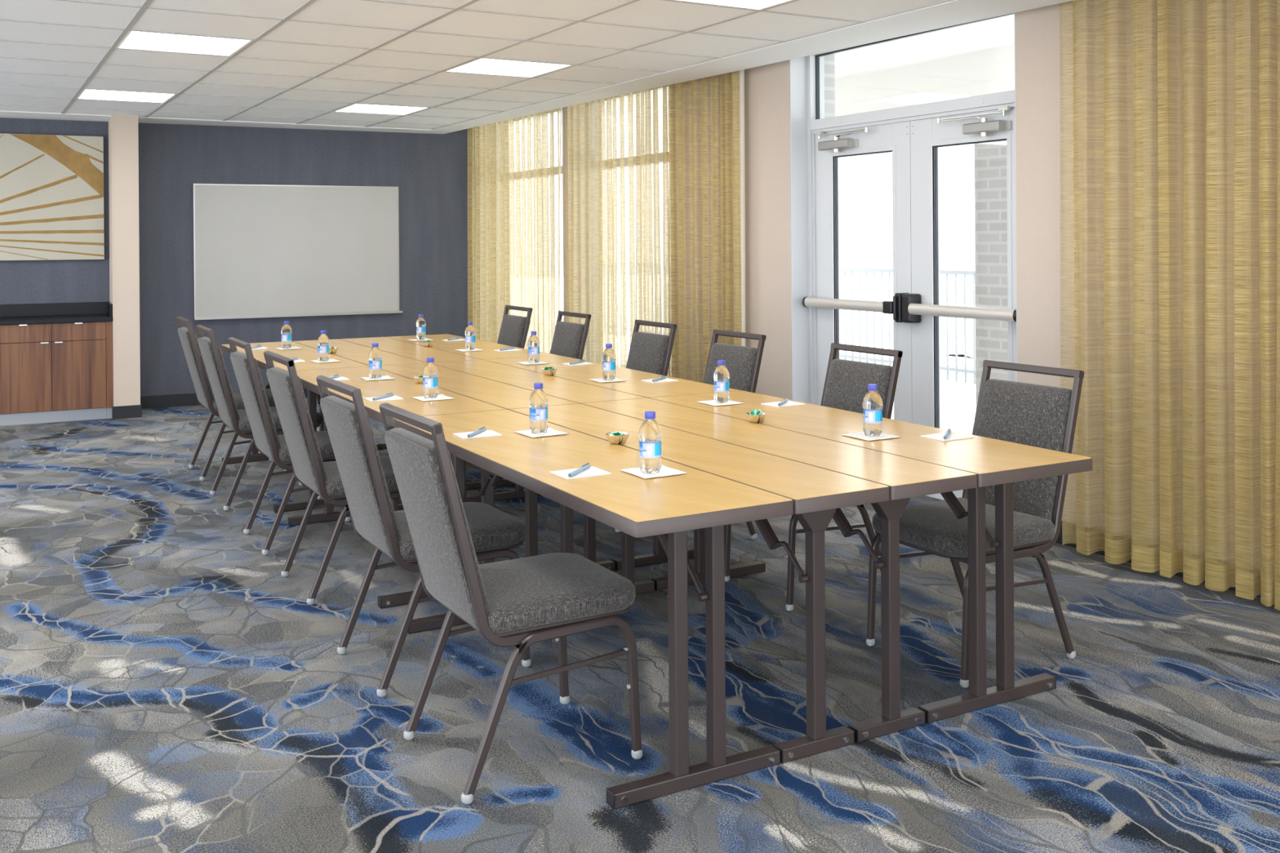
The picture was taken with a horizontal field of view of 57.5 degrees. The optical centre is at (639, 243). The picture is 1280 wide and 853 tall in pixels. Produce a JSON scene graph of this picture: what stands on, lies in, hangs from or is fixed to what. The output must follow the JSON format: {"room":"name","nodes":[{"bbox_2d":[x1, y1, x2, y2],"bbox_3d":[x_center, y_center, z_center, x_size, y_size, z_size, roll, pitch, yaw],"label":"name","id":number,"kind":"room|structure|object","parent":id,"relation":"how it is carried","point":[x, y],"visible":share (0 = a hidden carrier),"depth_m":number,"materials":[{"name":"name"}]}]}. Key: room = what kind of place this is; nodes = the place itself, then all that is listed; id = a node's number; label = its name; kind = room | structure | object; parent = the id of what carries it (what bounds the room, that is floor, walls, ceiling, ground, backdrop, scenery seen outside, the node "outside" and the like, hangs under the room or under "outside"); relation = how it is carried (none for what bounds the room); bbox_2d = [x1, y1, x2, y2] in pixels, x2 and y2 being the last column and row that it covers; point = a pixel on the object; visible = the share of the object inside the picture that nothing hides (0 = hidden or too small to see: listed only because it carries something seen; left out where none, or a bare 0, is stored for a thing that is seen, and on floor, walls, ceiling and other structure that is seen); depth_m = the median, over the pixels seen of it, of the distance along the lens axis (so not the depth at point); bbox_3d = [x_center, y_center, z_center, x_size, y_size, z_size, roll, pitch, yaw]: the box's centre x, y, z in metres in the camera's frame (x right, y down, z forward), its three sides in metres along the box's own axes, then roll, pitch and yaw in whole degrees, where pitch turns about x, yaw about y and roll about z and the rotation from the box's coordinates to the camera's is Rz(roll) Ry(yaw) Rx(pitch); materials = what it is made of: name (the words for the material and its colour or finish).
{"room":"conference room","nodes":[
{"label":"conference room","id":0,"kind":"room"},
{"bbox_2d":[0,117,479,396],"bbox_3d":[-5.412,0.097,9.377,8.620,2.630,0.120,0,0,-27],"label":"wall","id":1,"kind":"structure","parent":0,"point":[429,171],"depth_m":10.32,"materials":[{"name":"paint"}]},
{"bbox_2d":[0,133,104,261],"bbox_3d":[-5.152,-0.374,9.421,1.506,1.031,0.042,0,0,-27],"label":"picture","id":2,"kind":"object","parent":1,"relation":"attached to","point":[52,186],"visible":1,"depth_m":9.57,"materials":[{"name":"beige fabric"}]},
{"bbox_2d":[140,387,307,408],"bbox_3d":[-2.937,1.341,10.569,3.005,0.105,0.012,0,0,-27],"label":"baseboard","id":3,"kind":"structure","parent":1,"relation":"attached to","point":[183,399],"depth_m":10.01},
{"bbox_2d":[193,183,402,319],"bbox_3d":[-3.040,0.066,10.493,1.820,1.177,0.058,0,0,-27],"label":"whiteboard","id":4,"kind":"object","parent":1,"relation":"attached to","point":[260,251],"visible":1,"depth_m":10.46,"materials":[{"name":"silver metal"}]},
{"bbox_2d":[194,311,402,319],"bbox_3d":[-3.036,0.645,10.493,1.820,0.018,0.058,0,0,-27],"label":"tray","id":5,"kind":"object","parent":4,"relation":"on","point":[229,315],"depth_m":10.37,"materials":[{"name":"silver metal"}]},
{"bbox_2d":[0,0,1073,133],"bbox_3d":[-2.386,-1.129,3.559,9.033,0.204,13.550,0,0,-30],"label":"ceiling","id":6,"kind":"structure","parent":0,"point":[661,14],"depth_m":6.34,"materials":[{"name":"tile"}]},
{"bbox_2d":[75,88,177,102],"bbox_3d":[-3.596,-1.044,8.169,0.585,0.030,0.585,0,0,-30],"label":"recessed light","id":7,"kind":"object","parent":6,"relation":"in","point":[90,94],"visible":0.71,"depth_m":8.19,"materials":[{"name":"white paint"}]},
{"bbox_2d":[115,30,253,56],"bbox_3d":[-2.371,-1.049,6.063,0.585,0.030,0.585,0,0,-30],"label":"recessed light","id":8,"kind":"object","parent":6,"relation":"in","point":[135,40],"visible":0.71,"depth_m":6.07,"materials":[{"name":"white paint"}]},
{"bbox_2d":[333,103,428,115],"bbox_3d":[-2.016,-1.056,9.088,0.585,0.030,0.585,0,0,-30],"label":"recessed light","id":9,"kind":"object","parent":6,"relation":"in","point":[355,108],"visible":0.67,"depth_m":9.12,"materials":[{"name":"white paint"}]},
{"bbox_2d":[0,0,953,129],"bbox_3d":[-2.424,-1.035,3.125,8.554,0.012,12.661,0,0,-30],"label":"grid","id":10,"kind":"structure","parent":6,"relation":"attached to","point":[145,5],"depth_m":6.43,"materials":[{"name":"grey paint"}]},
{"bbox_2d":[444,57,571,77],"bbox_3d":[-0.791,-1.062,6.982,0.585,0.030,0.585,0,0,-30],"label":"recessed light","id":11,"kind":"object","parent":6,"relation":"in","point":[482,65],"visible":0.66,"depth_m":6.99,"materials":[{"name":"white paint"}]},
{"bbox_2d":[675,0,792,9],"bbox_3d":[0.435,-1.067,4.875,0.585,0.030,0.585,0,0,-30],"label":"recessed light","id":12,"kind":"object","parent":6,"relation":"in","point":[748,4],"visible":1,"depth_m":5.13,"materials":[{"name":"white paint"}]},
{"bbox_2d":[689,0,786,8],"bbox_3d":[0.435,-1.060,4.875,0.557,0.008,0.557,0,0,-30],"label":"diffuser","id":13,"kind":"object","parent":12,"relation":"attached to","point":[734,3],"depth_m":5.13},
{"bbox_3d":[1.419,-1.196,5.929,0.020,0.020,12.220,0,0,-30],"label":"trim","id":14,"kind":"structure","parent":6,"relation":"attached to","visible":0},
{"bbox_2d":[467,108,564,353],"bbox_3d":[-1.136,0.091,10.343,0.101,2.521,2.027,0,0,-30],"label":"curtain","id":15,"kind":"object","parent":14,"relation":"hanging from","point":[477,290],"visible":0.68,"depth_m":10.27,"materials":[{"name":"fabric"}]},
{"bbox_2d":[557,107,561,266],"bbox_3d":[-0.647,-0.494,9.416,0.058,1.366,0.012,0,0,-43],"label":"wand","id":16,"kind":"object","parent":14,"relation":"hanging from","point":[561,108],"visible":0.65,"depth_m":9.41,"materials":[{"name":"beige"}]},
{"bbox_2d":[565,70,742,382],"bbox_3d":[0.027,0.086,8.347,0.100,2.521,2.436,0,0,-30],"label":"curtain","id":17,"kind":"object","parent":14,"relation":"hanging from","point":[725,146],"visible":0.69,"depth_m":8.15,"materials":[{"name":"fabric"}]},
{"bbox_2d":[737,69,745,346],"bbox_3d":[0.645,0.078,7.396,0.030,2.510,0.055,0,0,-30],"label":"panel","id":18,"kind":"object","parent":17,"relation":"attached to","point":[741,153],"visible":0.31,"depth_m":7.37,"materials":[{"name":"beige"}]},
{"bbox_2d":[1059,0,1279,610],"bbox_3d":[3.087,0.075,3.080,0.148,2.526,4.849,0,0,-30],"label":"curtain","id":19,"kind":"object","parent":14,"relation":"hanging from","point":[1170,559],"visible":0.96,"depth_m":4.68,"materials":[{"name":"fabric"}]},
{"bbox_2d":[0,397,1279,852],"bbox_3d":[-2.186,1.398,3.640,9.220,0.001,13.900,0,0,-30],"label":"floor","id":20,"kind":"structure","parent":0,"point":[165,688],"depth_m":3.53,"materials":[{"name":"carpet"}]},
{"bbox_2d":[0,321,113,426],"bbox_3d":[-4.693,1.017,9.371,0.828,0.780,0.514,0,0,-27],"label":"base cabinet","id":21,"kind":"object","parent":20,"relation":"on","point":[50,372],"depth_m":9.16,"materials":[{"name":"brown wood"}]},
{"bbox_2d":[0,301,112,324],"bbox_3d":[-5.066,0.562,9.185,1.654,0.135,0.533,0,0,-27],"label":"countertop","id":22,"kind":"structure","parent":21,"relation":"on","point":[80,312],"depth_m":9.49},
{"bbox_2d":[108,114,139,406],"bbox_3d":[-4.248,0.089,9.609,0.193,2.630,0.530,0,0,-27],"label":"wall pier","id":23,"kind":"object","parent":20,"relation":"on","point":[125,177],"visible":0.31,"depth_m":9.38,"materials":[{"name":"paint"}]},
{"bbox_2d":[111,114,140,406],"bbox_3d":[-4.127,0.043,9.372,0.198,2.520,0.005,0,0,-28],"label":"trim","id":24,"kind":"structure","parent":23,"relation":"attached to","point":[111,114],"depth_m":9.41,"materials":[{"name":"paint"}]},
{"bbox_2d":[111,403,142,419],"bbox_3d":[-4.237,1.354,9.605,0.217,0.100,0.542,0,0,-27],"label":"baseboard","id":25,"kind":"object","parent":23,"relation":"attached to","point":[134,411],"visible":0.91,"depth_m":9.36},
{"bbox_2d":[176,315,286,481],"bbox_3d":[-2.486,0.921,7.146,0.602,0.948,0.465,0,0,-29],"label":"banquet chair","id":26,"kind":"object","parent":20,"relation":"on","point":[188,336],"visible":0.56,"depth_m":6.91,"materials":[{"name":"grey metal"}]},
{"bbox_2d":[212,388,275,411],"bbox_3d":[-2.427,0.951,7.179,0.468,0.084,0.442,0,0,-29],"label":"seat cushion","id":27,"kind":"object","parent":26,"relation":"on","point":[237,397],"depth_m":7.01,"materials":[{"name":"fabric"}]},
{"bbox_2d":[195,324,322,511],"bbox_3d":[-2.071,0.919,6.375,0.602,0.948,0.465,0,0,-29],"label":"banquet chair","id":28,"kind":"object","parent":20,"relation":"on","point":[230,416],"visible":0.63,"depth_m":6.14,"materials":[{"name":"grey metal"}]},
{"bbox_2d":[237,406,322,431],"bbox_3d":[-2.012,0.949,6.408,0.468,0.084,0.442,0,0,-29],"label":"seat cushion","id":29,"kind":"object","parent":28,"relation":"on","point":[243,424],"depth_m":6.21,"materials":[{"name":"fabric"}]},
{"bbox_2d":[227,337,351,555],"bbox_3d":[-1.587,0.917,5.500,0.602,0.948,0.465,0,0,-29],"label":"banquet chair","id":30,"kind":"object","parent":20,"relation":"on","point":[268,442],"visible":0.66,"depth_m":5.27,"materials":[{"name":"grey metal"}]},
{"bbox_2d":[277,431,335,462],"bbox_3d":[-1.528,0.947,5.532,0.468,0.084,0.442,0,0,-29],"label":"seat cushion","id":31,"kind":"object","parent":30,"relation":"on","point":[325,446],"depth_m":5.34,"materials":[{"name":"fabric"}]},
{"bbox_2d":[221,341,368,512],"bbox_3d":[-2.018,1.017,6.772,0.502,0.749,1.828,0,0,-29],"label":"folding table","id":32,"kind":"object","parent":20,"relation":"on","point":[307,353],"visible":0.18,"depth_m":6.37,"materials":[{"name":"brown wood"}]},
{"bbox_2d":[274,346,302,349],"bbox_3d":[-2.144,0.638,7.119,0.135,0.004,0.142,0,0,-32],"label":"napkin","id":33,"kind":"object","parent":32,"relation":"on","point":[294,347],"visible":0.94,"depth_m":7.11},
{"bbox_2d":[280,320,292,348],"bbox_3d":[-2.152,0.556,7.107,0.065,0.166,0.065,0,0,20],"label":"water bottle","id":34,"kind":"object","parent":33,"relation":"on","point":[286,331],"visible":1,"depth_m":7.08,"materials":[{"name":"blue"}]},
{"bbox_2d":[311,358,342,363],"bbox_3d":[-1.703,0.636,6.322,0.135,0.004,0.142,0,0,-32],"label":"napkin","id":35,"kind":"object","parent":32,"relation":"on","point":[333,359],"visible":0.88,"depth_m":6.30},
{"bbox_2d":[317,330,329,361],"bbox_3d":[-1.711,0.554,6.310,0.065,0.166,0.065,0,0,-3],"label":"water bottle","id":36,"kind":"object","parent":35,"relation":"on","point":[323,342],"visible":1,"depth_m":6.29,"materials":[{"name":"blue"}]},
{"bbox_2d":[263,351,400,606],"bbox_3d":[-1.184,0.915,4.779,0.602,0.948,0.465,0,0,-30],"label":"banquet chair","id":37,"kind":"object","parent":20,"relation":"on","point":[323,478],"visible":0.59,"depth_m":4.56,"materials":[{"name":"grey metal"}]},
{"bbox_2d":[323,455,398,497],"bbox_3d":[-1.126,0.945,4.812,0.468,0.084,0.442,0,0,-30],"label":"seat cushion","id":38,"kind":"object","parent":37,"relation":"on","point":[333,486],"depth_m":4.64,"materials":[{"name":"fabric"}]},
{"bbox_2d":[293,338,426,431],"bbox_3d":[-1.704,1.014,6.946,0.304,0.749,1.828,0,0,-29],"label":"folding table","id":39,"kind":"object","parent":20,"relation":"on","point":[348,350],"visible":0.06,"depth_m":6.81,"materials":[{"name":"brown wood"}]},
{"bbox_2d":[288,366,506,608],"bbox_3d":[-1.121,1.013,5.175,0.508,0.749,1.829,0,0,-29],"label":"folding table","id":40,"kind":"object","parent":20,"relation":"on","point":[405,388],"visible":0.3,"depth_m":4.97,"materials":[{"name":"brown wood"}]},
{"bbox_2d":[360,375,395,380],"bbox_3d":[-1.236,0.634,5.501,0.135,0.004,0.142,0,0,-26],"label":"napkin","id":41,"kind":"object","parent":40,"relation":"on","point":[384,377],"visible":0.88,"depth_m":5.49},
{"bbox_2d":[368,342,382,378],"bbox_3d":[-1.244,0.552,5.490,0.065,0.166,0.065,0,0,-11],"label":"water bottle","id":42,"kind":"object","parent":41,"relation":"on","point":[375,356],"visible":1,"depth_m":5.46,"materials":[{"name":"blue"}]},
{"bbox_2d":[364,395,404,401],"bbox_3d":[-1.049,0.635,4.780,0.136,0.004,0.105,0,0,-28],"label":"notepad","id":43,"kind":"object","parent":40,"relation":"on","point":[392,397],"visible":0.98,"depth_m":4.76,"materials":[{"name":"white"}]},
{"bbox_2d":[412,394,453,401],"bbox_3d":[-0.848,0.632,4.784,0.135,0.004,0.142,0,0,-31],"label":"napkin","id":44,"kind":"object","parent":40,"relation":"on","point":[440,397],"visible":0.87,"depth_m":4.77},
{"bbox_2d":[422,357,438,399],"bbox_3d":[-0.856,0.550,4.773,0.065,0.166,0.065,0,0,18],"label":"water bottle","id":45,"kind":"object","parent":44,"relation":"on","point":[430,371],"visible":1,"depth_m":4.75,"materials":[{"name":"blue"}]},
{"bbox_2d":[339,337,481,449],"bbox_3d":[-1.437,1.012,7.094,0.312,0.749,1.828,0,0,-29],"label":"folding table","id":46,"kind":"object","parent":20,"relation":"on","point":[410,350],"visible":0.16,"depth_m":6.97,"materials":[{"name":"brown wood"}]},
{"bbox_2d":[315,375,531,698],"bbox_3d":[-0.713,0.913,3.865,0.602,0.948,0.465,0,0,-30],"label":"banquet chair","id":47,"kind":"object","parent":20,"relation":"on","point":[494,531],"visible":0.65,"depth_m":3.72,"materials":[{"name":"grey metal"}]},
{"bbox_2d":[394,502,526,560],"bbox_3d":[-0.655,0.943,3.899,0.468,0.084,0.442,0,0,-30],"label":"seat cushion","id":48,"kind":"object","parent":47,"relation":"on","point":[494,531],"depth_m":3.78,"materials":[{"name":"fabric"}]},
{"bbox_2d":[379,333,555,490],"bbox_3d":[-1.118,1.010,7.272,0.528,0.749,1.828,0,0,-29],"label":"folding table","id":49,"kind":"object","parent":20,"relation":"on","point":[488,352],"visible":0.23,"depth_m":7.05,"materials":[{"name":"brown wood"}]},
{"bbox_2d":[408,337,432,341],"bbox_3d":[-1.445,0.632,7.675,0.135,0.004,0.142,0,0,-31],"label":"napkin","id":50,"kind":"object","parent":49,"relation":"on","point":[426,339],"visible":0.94,"depth_m":7.65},
{"bbox_2d":[416,314,426,339],"bbox_3d":[-1.439,0.550,7.672,0.065,0.166,0.065,0,0,25],"label":"water bottle","id":51,"kind":"object","parent":50,"relation":"on","point":[420,322],"visible":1,"depth_m":7.65,"materials":[{"name":"blue"}]},
{"bbox_2d":[453,347,483,351],"bbox_3d":[-1.011,0.630,6.917,0.135,0.004,0.142,0,0,-31],"label":"napkin","id":52,"kind":"object","parent":49,"relation":"on","point":[475,349],"visible":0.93,"depth_m":6.89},
{"bbox_2d":[464,321,475,350],"bbox_3d":[-1.005,0.548,6.913,0.065,0.166,0.065,0,0,27],"label":"water bottle","id":53,"kind":"object","parent":52,"relation":"on","point":[470,332],"visible":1,"depth_m":6.89,"materials":[{"name":"blue"}]},
{"bbox_2d":[382,363,577,557],"bbox_3d":[-0.814,1.010,5.346,0.306,0.749,1.829,0,0,-29],"label":"folding table","id":54,"kind":"object","parent":20,"relation":"on","point":[505,396],"visible":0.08,"depth_m":4.96,"materials":[{"name":"brown wood"}]},
{"bbox_2d":[378,402,643,806],"bbox_3d":[-0.350,0.911,3.182,0.602,0.948,0.465,0,0,-30],"label":"banquet chair","id":55,"kind":"object","parent":20,"relation":"on","point":[518,603],"visible":1,"depth_m":3.04,"materials":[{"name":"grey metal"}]},
{"bbox_2d":[479,552,635,634],"bbox_3d":[-0.292,0.941,3.216,0.468,0.084,0.442,0,0,-30],"label":"seat cushion","id":56,"kind":"object","parent":55,"relation":"on","point":[549,593],"depth_m":3.07,"materials":[{"name":"fabric"}]},
{"bbox_2d":[497,305,533,348],"bbox_3d":[-1.083,0.910,7.903,0.602,0.948,0.465,0,0,-29],"label":"banquet chair","id":57,"kind":"object","parent":20,"relation":"on","point":[513,331],"visible":0.09,"depth_m":7.94,"materials":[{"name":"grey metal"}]},
{"bbox_2d":[433,360,646,571],"bbox_3d":[-0.545,1.008,5.495,0.307,0.749,1.829,0,0,-29],"label":"folding table","id":58,"kind":"object","parent":20,"relation":"on","point":[580,393],"visible":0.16,"depth_m":5.17,"materials":[{"name":"brown wood"}]},
{"bbox_2d":[549,311,591,359],"bbox_3d":[-0.658,0.908,7.167,0.602,0.948,0.465,0,0,-29],"label":"banquet chair","id":59,"kind":"object","parent":20,"relation":"on","point":[569,340],"visible":0.14,"depth_m":7.21,"materials":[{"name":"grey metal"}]},
{"bbox_2d":[394,409,793,809],"bbox_3d":[-0.214,1.009,3.584,0.540,0.749,1.827,0,0,-29],"label":"folding table","id":60,"kind":"object","parent":20,"relation":"on","point":[666,508],"visible":0.77,"depth_m":3.00,"materials":[{"name":"brown wood"}]},
{"bbox_2d":[452,430,502,439],"bbox_3d":[-0.539,0.633,3.868,0.136,0.004,0.105,0,0,-27],"label":"notepad","id":61,"kind":"object","parent":60,"relation":"on","point":[485,433],"visible":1,"depth_m":3.85,"materials":[{"name":"white"}]},
{"bbox_2d":[515,426,568,437],"bbox_3d":[-0.329,0.630,3.893,0.135,0.004,0.142,0,0,-31],"label":"napkin","id":62,"kind":"object","parent":60,"relation":"on","point":[550,432],"visible":0.84,"depth_m":3.88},
{"bbox_2d":[528,382,548,434],"bbox_3d":[-0.337,0.548,3.882,0.065,0.166,0.065,0,0,-9],"label":"water bottle","id":63,"kind":"object","parent":62,"relation":"on","point":[538,401],"visible":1,"depth_m":3.86,"materials":[{"name":"blue"}]},
{"bbox_2d":[549,466,610,479],"bbox_3d":[-0.165,0.631,3.214,0.136,0.004,0.105,0,0,-29],"label":"notepad","id":64,"kind":"object","parent":60,"relation":"on","point":[592,471],"visible":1,"depth_m":3.20,"materials":[{"name":"white"}]},
{"bbox_2d":[568,462,590,477],"bbox_3d":[-0.166,0.623,3.211,0.012,0.014,0.149,0,0,18],"label":"ballpoint pen","id":65,"kind":"object","parent":64,"relation":"on","point":[587,465],"visible":1,"depth_m":3.20,"materials":[{"name":"blue"}]},
{"bbox_2d":[619,464,687,478],"bbox_3d":[0.036,0.628,3.222,0.135,0.004,0.142,0,0,-30],"label":"napkin","id":66,"kind":"object","parent":60,"relation":"on","point":[664,470],"visible":0.8,"depth_m":3.20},
{"bbox_2d":[638,411,662,473],"bbox_3d":[0.028,0.546,3.211,0.065,0.166,0.065,0,0,23],"label":"water bottle","id":67,"kind":"object","parent":66,"relation":"on","point":[650,434],"visible":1,"depth_m":3.19,"materials":[{"name":"blue"}]},
{"bbox_2d":[484,355,737,570],"bbox_3d":[-0.221,1.006,5.675,0.534,0.749,1.829,0,0,-29],"label":"folding table","id":68,"kind":"object","parent":20,"relation":"on","point":[633,385],"visible":0.34,"depth_m":5.34,"materials":[{"name":"brown wood"}]},
{"bbox_2d":[517,360,548,364],"bbox_3d":[-0.565,0.628,6.151,0.135,0.004,0.142,0,0,-28],"label":"napkin","id":69,"kind":"object","parent":68,"relation":"on","point":[540,362],"visible":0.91,"depth_m":6.14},
{"bbox_2d":[527,331,539,363],"bbox_3d":[-0.559,0.546,6.147,0.065,0.166,0.065,0,0,-5],"label":"water bottle","id":70,"kind":"object","parent":69,"relation":"on","point":[533,343],"visible":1,"depth_m":6.12,"materials":[{"name":"blue"}]},
{"bbox_2d":[588,377,626,382],"bbox_3d":[-0.148,0.626,5.363,0.135,0.004,0.142,0,0,-26],"label":"napkin","id":71,"kind":"object","parent":68,"relation":"on","point":[601,380],"visible":0.84,"depth_m":5.33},
{"bbox_2d":[601,343,616,380],"bbox_3d":[-0.142,0.544,5.360,0.065,0.166,0.065,0,0,31],"label":"water bottle","id":72,"kind":"object","parent":71,"relation":"on","point":[608,357],"visible":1,"depth_m":5.34,"materials":[{"name":"blue"}]},
{"bbox_2d":[546,319,677,515],"bbox_3d":[-0.162,0.906,6.269,0.602,0.948,0.465,0,0,-29],"label":"banquet chair","id":73,"kind":"object","parent":20,"relation":"on","point":[651,353],"visible":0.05,"depth_m":6.32,"materials":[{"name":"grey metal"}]},
{"bbox_2d":[614,328,766,539],"bbox_3d":[0.231,0.904,5.509,0.602,0.948,0.465,0,0,-29],"label":"banquet chair","id":74,"kind":"object","parent":20,"relation":"on","point":[743,363],"visible":0.12,"depth_m":5.53,"materials":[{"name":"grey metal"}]},
{"bbox_2d":[509,403,889,764],"bbox_3d":[0.092,1.006,3.754,0.342,0.749,1.827,0,0,-29],"label":"folding table","id":75,"kind":"object","parent":20,"relation":"on","point":[816,493],"visible":0.62,"depth_m":3.17,"materials":[{"name":"brown wood"}]},
{"bbox_2d":[605,431,629,444],"bbox_3d":[-0.071,0.617,3.693,0.077,0.030,0.077,0,0,-39],"label":"candy bowl","id":76,"kind":"object","parent":75,"relation":"on","point":[621,439],"visible":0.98,"depth_m":3.67,"materials":[{"name":"beige ceramic"}]},
{"bbox_2d":[581,398,977,742],"bbox_3d":[0.344,1.004,3.895,0.307,0.749,1.827,0,0,-29],"label":"folding table","id":77,"kind":"object","parent":20,"relation":"on","point":[905,478],"visible":0.63,"depth_m":3.31,"materials":[{"name":"brown wood"}]},
{"bbox_2d":[724,342,902,612],"bbox_3d":[0.685,0.902,4.688,0.602,0.948,0.465,0,0,-29],"label":"banquet chair","id":78,"kind":"object","parent":20,"relation":"on","point":[846,382],"visible":0.27,"depth_m":4.74,"materials":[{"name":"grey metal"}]},
{"bbox_2d":[649,390,1093,724],"bbox_3d":[0.689,1.002,4.086,0.558,0.749,1.827,0,0,-29],"label":"folding table","id":79,"kind":"object","parent":20,"relation":"on","point":[1001,464],"visible":0.77,"depth_m":3.51,"materials":[{"name":"brown wood"}]},
{"bbox_2d":[696,400,743,406],"bbox_3d":[0.314,0.624,4.589,0.135,0.004,0.142,0,0,-29],"label":"napkin","id":80,"kind":"object","parent":79,"relation":"on","point":[712,402],"visible":0.83,"depth_m":4.57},
{"bbox_2d":[713,360,729,403],"bbox_3d":[0.320,0.542,4.586,0.065,0.166,0.065,0,0,20],"label":"water bottle","id":81,"kind":"object","parent":80,"relation":"on","point":[721,375],"visible":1,"depth_m":4.56,"materials":[{"name":"blue"}]},
{"bbox_2d":[745,412,766,422],"bbox_3d":[0.408,0.613,4.104,0.077,0.030,0.077,0,0,40],"label":"candy bowl","id":82,"kind":"object","parent":79,"relation":"on","point":[751,418],"visible":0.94,"depth_m":4.08,"materials":[{"name":"beige ceramic"}]},
{"bbox_2d":[760,400,805,407],"bbox_3d":[0.557,0.624,4.540,0.136,0.004,0.105,0,0,-32],"label":"notepad","id":83,"kind":"object","parent":79,"relation":"on","point":[788,403],"visible":1,"depth_m":4.53,"materials":[{"name":"white"}]},
{"bbox_2d":[840,431,901,440],"bbox_3d":[0.749,0.622,3.787,0.135,0.004,0.142,0,0,-29],"label":"napkin","id":84,"kind":"object","parent":79,"relation":"on","point":[860,435],"visible":0.77,"depth_m":3.77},
{"bbox_2d":[862,383,883,436],"bbox_3d":[0.754,0.540,3.784,0.065,0.166,0.065,0,0,42],"label":"water bottle","id":85,"kind":"object","parent":84,"relation":"on","point":[873,405],"visible":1,"depth_m":3.76,"materials":[{"name":"blue"}]},
{"bbox_2d":[920,431,974,441],"bbox_3d":[0.991,0.623,3.767,0.136,0.004,0.105,0,0,-30],"label":"notepad","id":86,"kind":"object","parent":79,"relation":"on","point":[952,436],"visible":0.96,"depth_m":3.75,"materials":[{"name":"white"}]},
{"bbox_2d":[866,360,1084,688],"bbox_3d":[1.122,0.900,3.932,0.602,0.948,0.465,0,0,-30],"label":"banquet chair","id":87,"kind":"object","parent":20,"relation":"on","point":[1037,415],"visible":0.77,"depth_m":3.89,"materials":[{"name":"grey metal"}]},
{"bbox_2d":[871,497,1054,555],"bbox_3d":[1.065,0.931,3.898,0.468,0.084,0.442,0,0,-30],"label":"seat cushion","id":88,"kind":"object","parent":87,"relation":"on","point":[931,527],"depth_m":3.78,"materials":[{"name":"fabric"}]},
{"bbox_2d":[477,0,1277,568],"bbox_3d":[1.754,0.052,5.877,0.300,2.630,13.400,0,0,-30],"label":"wall","id":89,"kind":"structure","parent":0,"point":[767,183],"depth_m":5.37,"materials":[{"name":"beige paint"}]},
{"bbox_2d":[494,107,562,333],"bbox_3d":[-0.915,0.034,10.555,0.090,2.450,1.770,0,0,-30],"label":"window","id":90,"kind":"structure","parent":89,"relation":"in","point":[548,113],"depth_m":11.27,"materials":[{"name":"white metal"}]},
{"bbox_2d":[585,85,670,361],"bbox_3d":[-0.010,0.030,8.999,0.090,2.450,1.570,0,0,-30],"label":"window","id":91,"kind":"structure","parent":89,"relation":"in","point":[626,163],"depth_m":9.63,"materials":[{"name":"white metal"}]},
{"bbox_2d":[824,53,835,118],"bbox_3d":[1.595,0.062,6.427,0.103,2.650,2.240,0,0,-30],"label":"brick column","id":92,"kind":"structure","parent":89,"relation":"attached to","point":[829,60],"depth_m":7.17,"materials":[{"name":"brick"}]},
{"bbox_2d":[802,120,912,422],"bbox_3d":[1.246,0.344,6.698,0.144,2.026,0.828,0,0,-30],"label":"door","id":93,"kind":"structure","parent":89,"relation":"in","point":[895,138],"depth_m":6.66,"materials":[{"name":"white metal"}]},
{"bbox_2d":[789,13,1017,404],"bbox_3d":[1.476,0.093,6.358,0.298,2.550,1.740,0,0,-30],"label":"trim","id":94,"kind":"structure","parent":89,"relation":"attached to","point":[803,122],"depth_m":7.06,"materials":[{"name":"white metal"}]},
{"bbox_2d":[815,13,1014,119],"bbox_3d":[1.492,-0.944,6.370,0.022,0.395,1.660,0,0,-30],"label":"window","id":95,"kind":"structure","parent":89,"relation":"in","point":[817,56],"depth_m":6.85,"materials":[{"name":"metal"}]},
{"bbox_2d":[902,106,1017,500],"bbox_3d":[1.659,0.343,5.989,0.144,2.026,0.816,0,0,-30],"label":"door","id":96,"kind":"structure","parent":89,"relation":"in","point":[922,308],"depth_m":6.22,"materials":[{"name":"white metal"}]},
{"bbox_2d":[1055,520,1260,598],"bbox_3d":[1.729,1.315,5.628,0.012,0.105,13.000,0,0,-30],"label":"baseboard","id":97,"kind":"structure","parent":89,"relation":"attached to","point":[1059,540],"depth_m":5.04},
{"label":"outside","id":98,"kind":"structure","parent":0,"visible":0},
{"bbox_2d":[512,268,976,434],"bbox_3d":[16.196,1.318,17.861,36.700,0.100,70.000,0,0,-30],"label":"paving","id":99,"kind":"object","parent":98,"point":[957,399],"depth_m":13.22,"materials":[{"name":"concrete"}]},
{"bbox_2d":[604,262,976,383],"bbox_3d":[3.450,0.818,11.027,0.040,1.100,17.000,0,0,-30],"label":"terrace railing","id":100,"kind":"object","parent":99,"relation":"on","point":[859,270],"visible":0.1,"depth_m":12.49,"materials":[{"name":"grey"}]},
{"bbox_2d":[657,284,973,358],"bbox_3d":[5.189,0.980,12.616,1.078,0.846,18.000,0,0,-30],"label":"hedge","id":101,"kind":"object","parent":99,"relation":"on","point":[970,353],"visible":0.17,"depth_m":15.19,"materials":[{"name":"white"}]},
{"bbox_2d":[974,140,1008,406],"bbox_3d":[2.959,0.084,8.730,0.550,2.580,0.680,0,0,-30],"label":"brick wall","id":102,"kind":"structure","parent":99,"relation":"on","point":[990,157],"depth_m":8.75,"materials":[{"name":"brick"}]},
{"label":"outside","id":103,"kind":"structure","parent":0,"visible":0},
{"bbox_2d":[604,13,1014,155],"bbox_3d":[2.826,-1.347,6.910,2.590,0.690,13.500,0,0,-30],"label":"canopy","id":104,"kind":"object","parent":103,"point":[975,59],"visible":0.12,"depth_m":8.86,"materials":[{"name":"white"}]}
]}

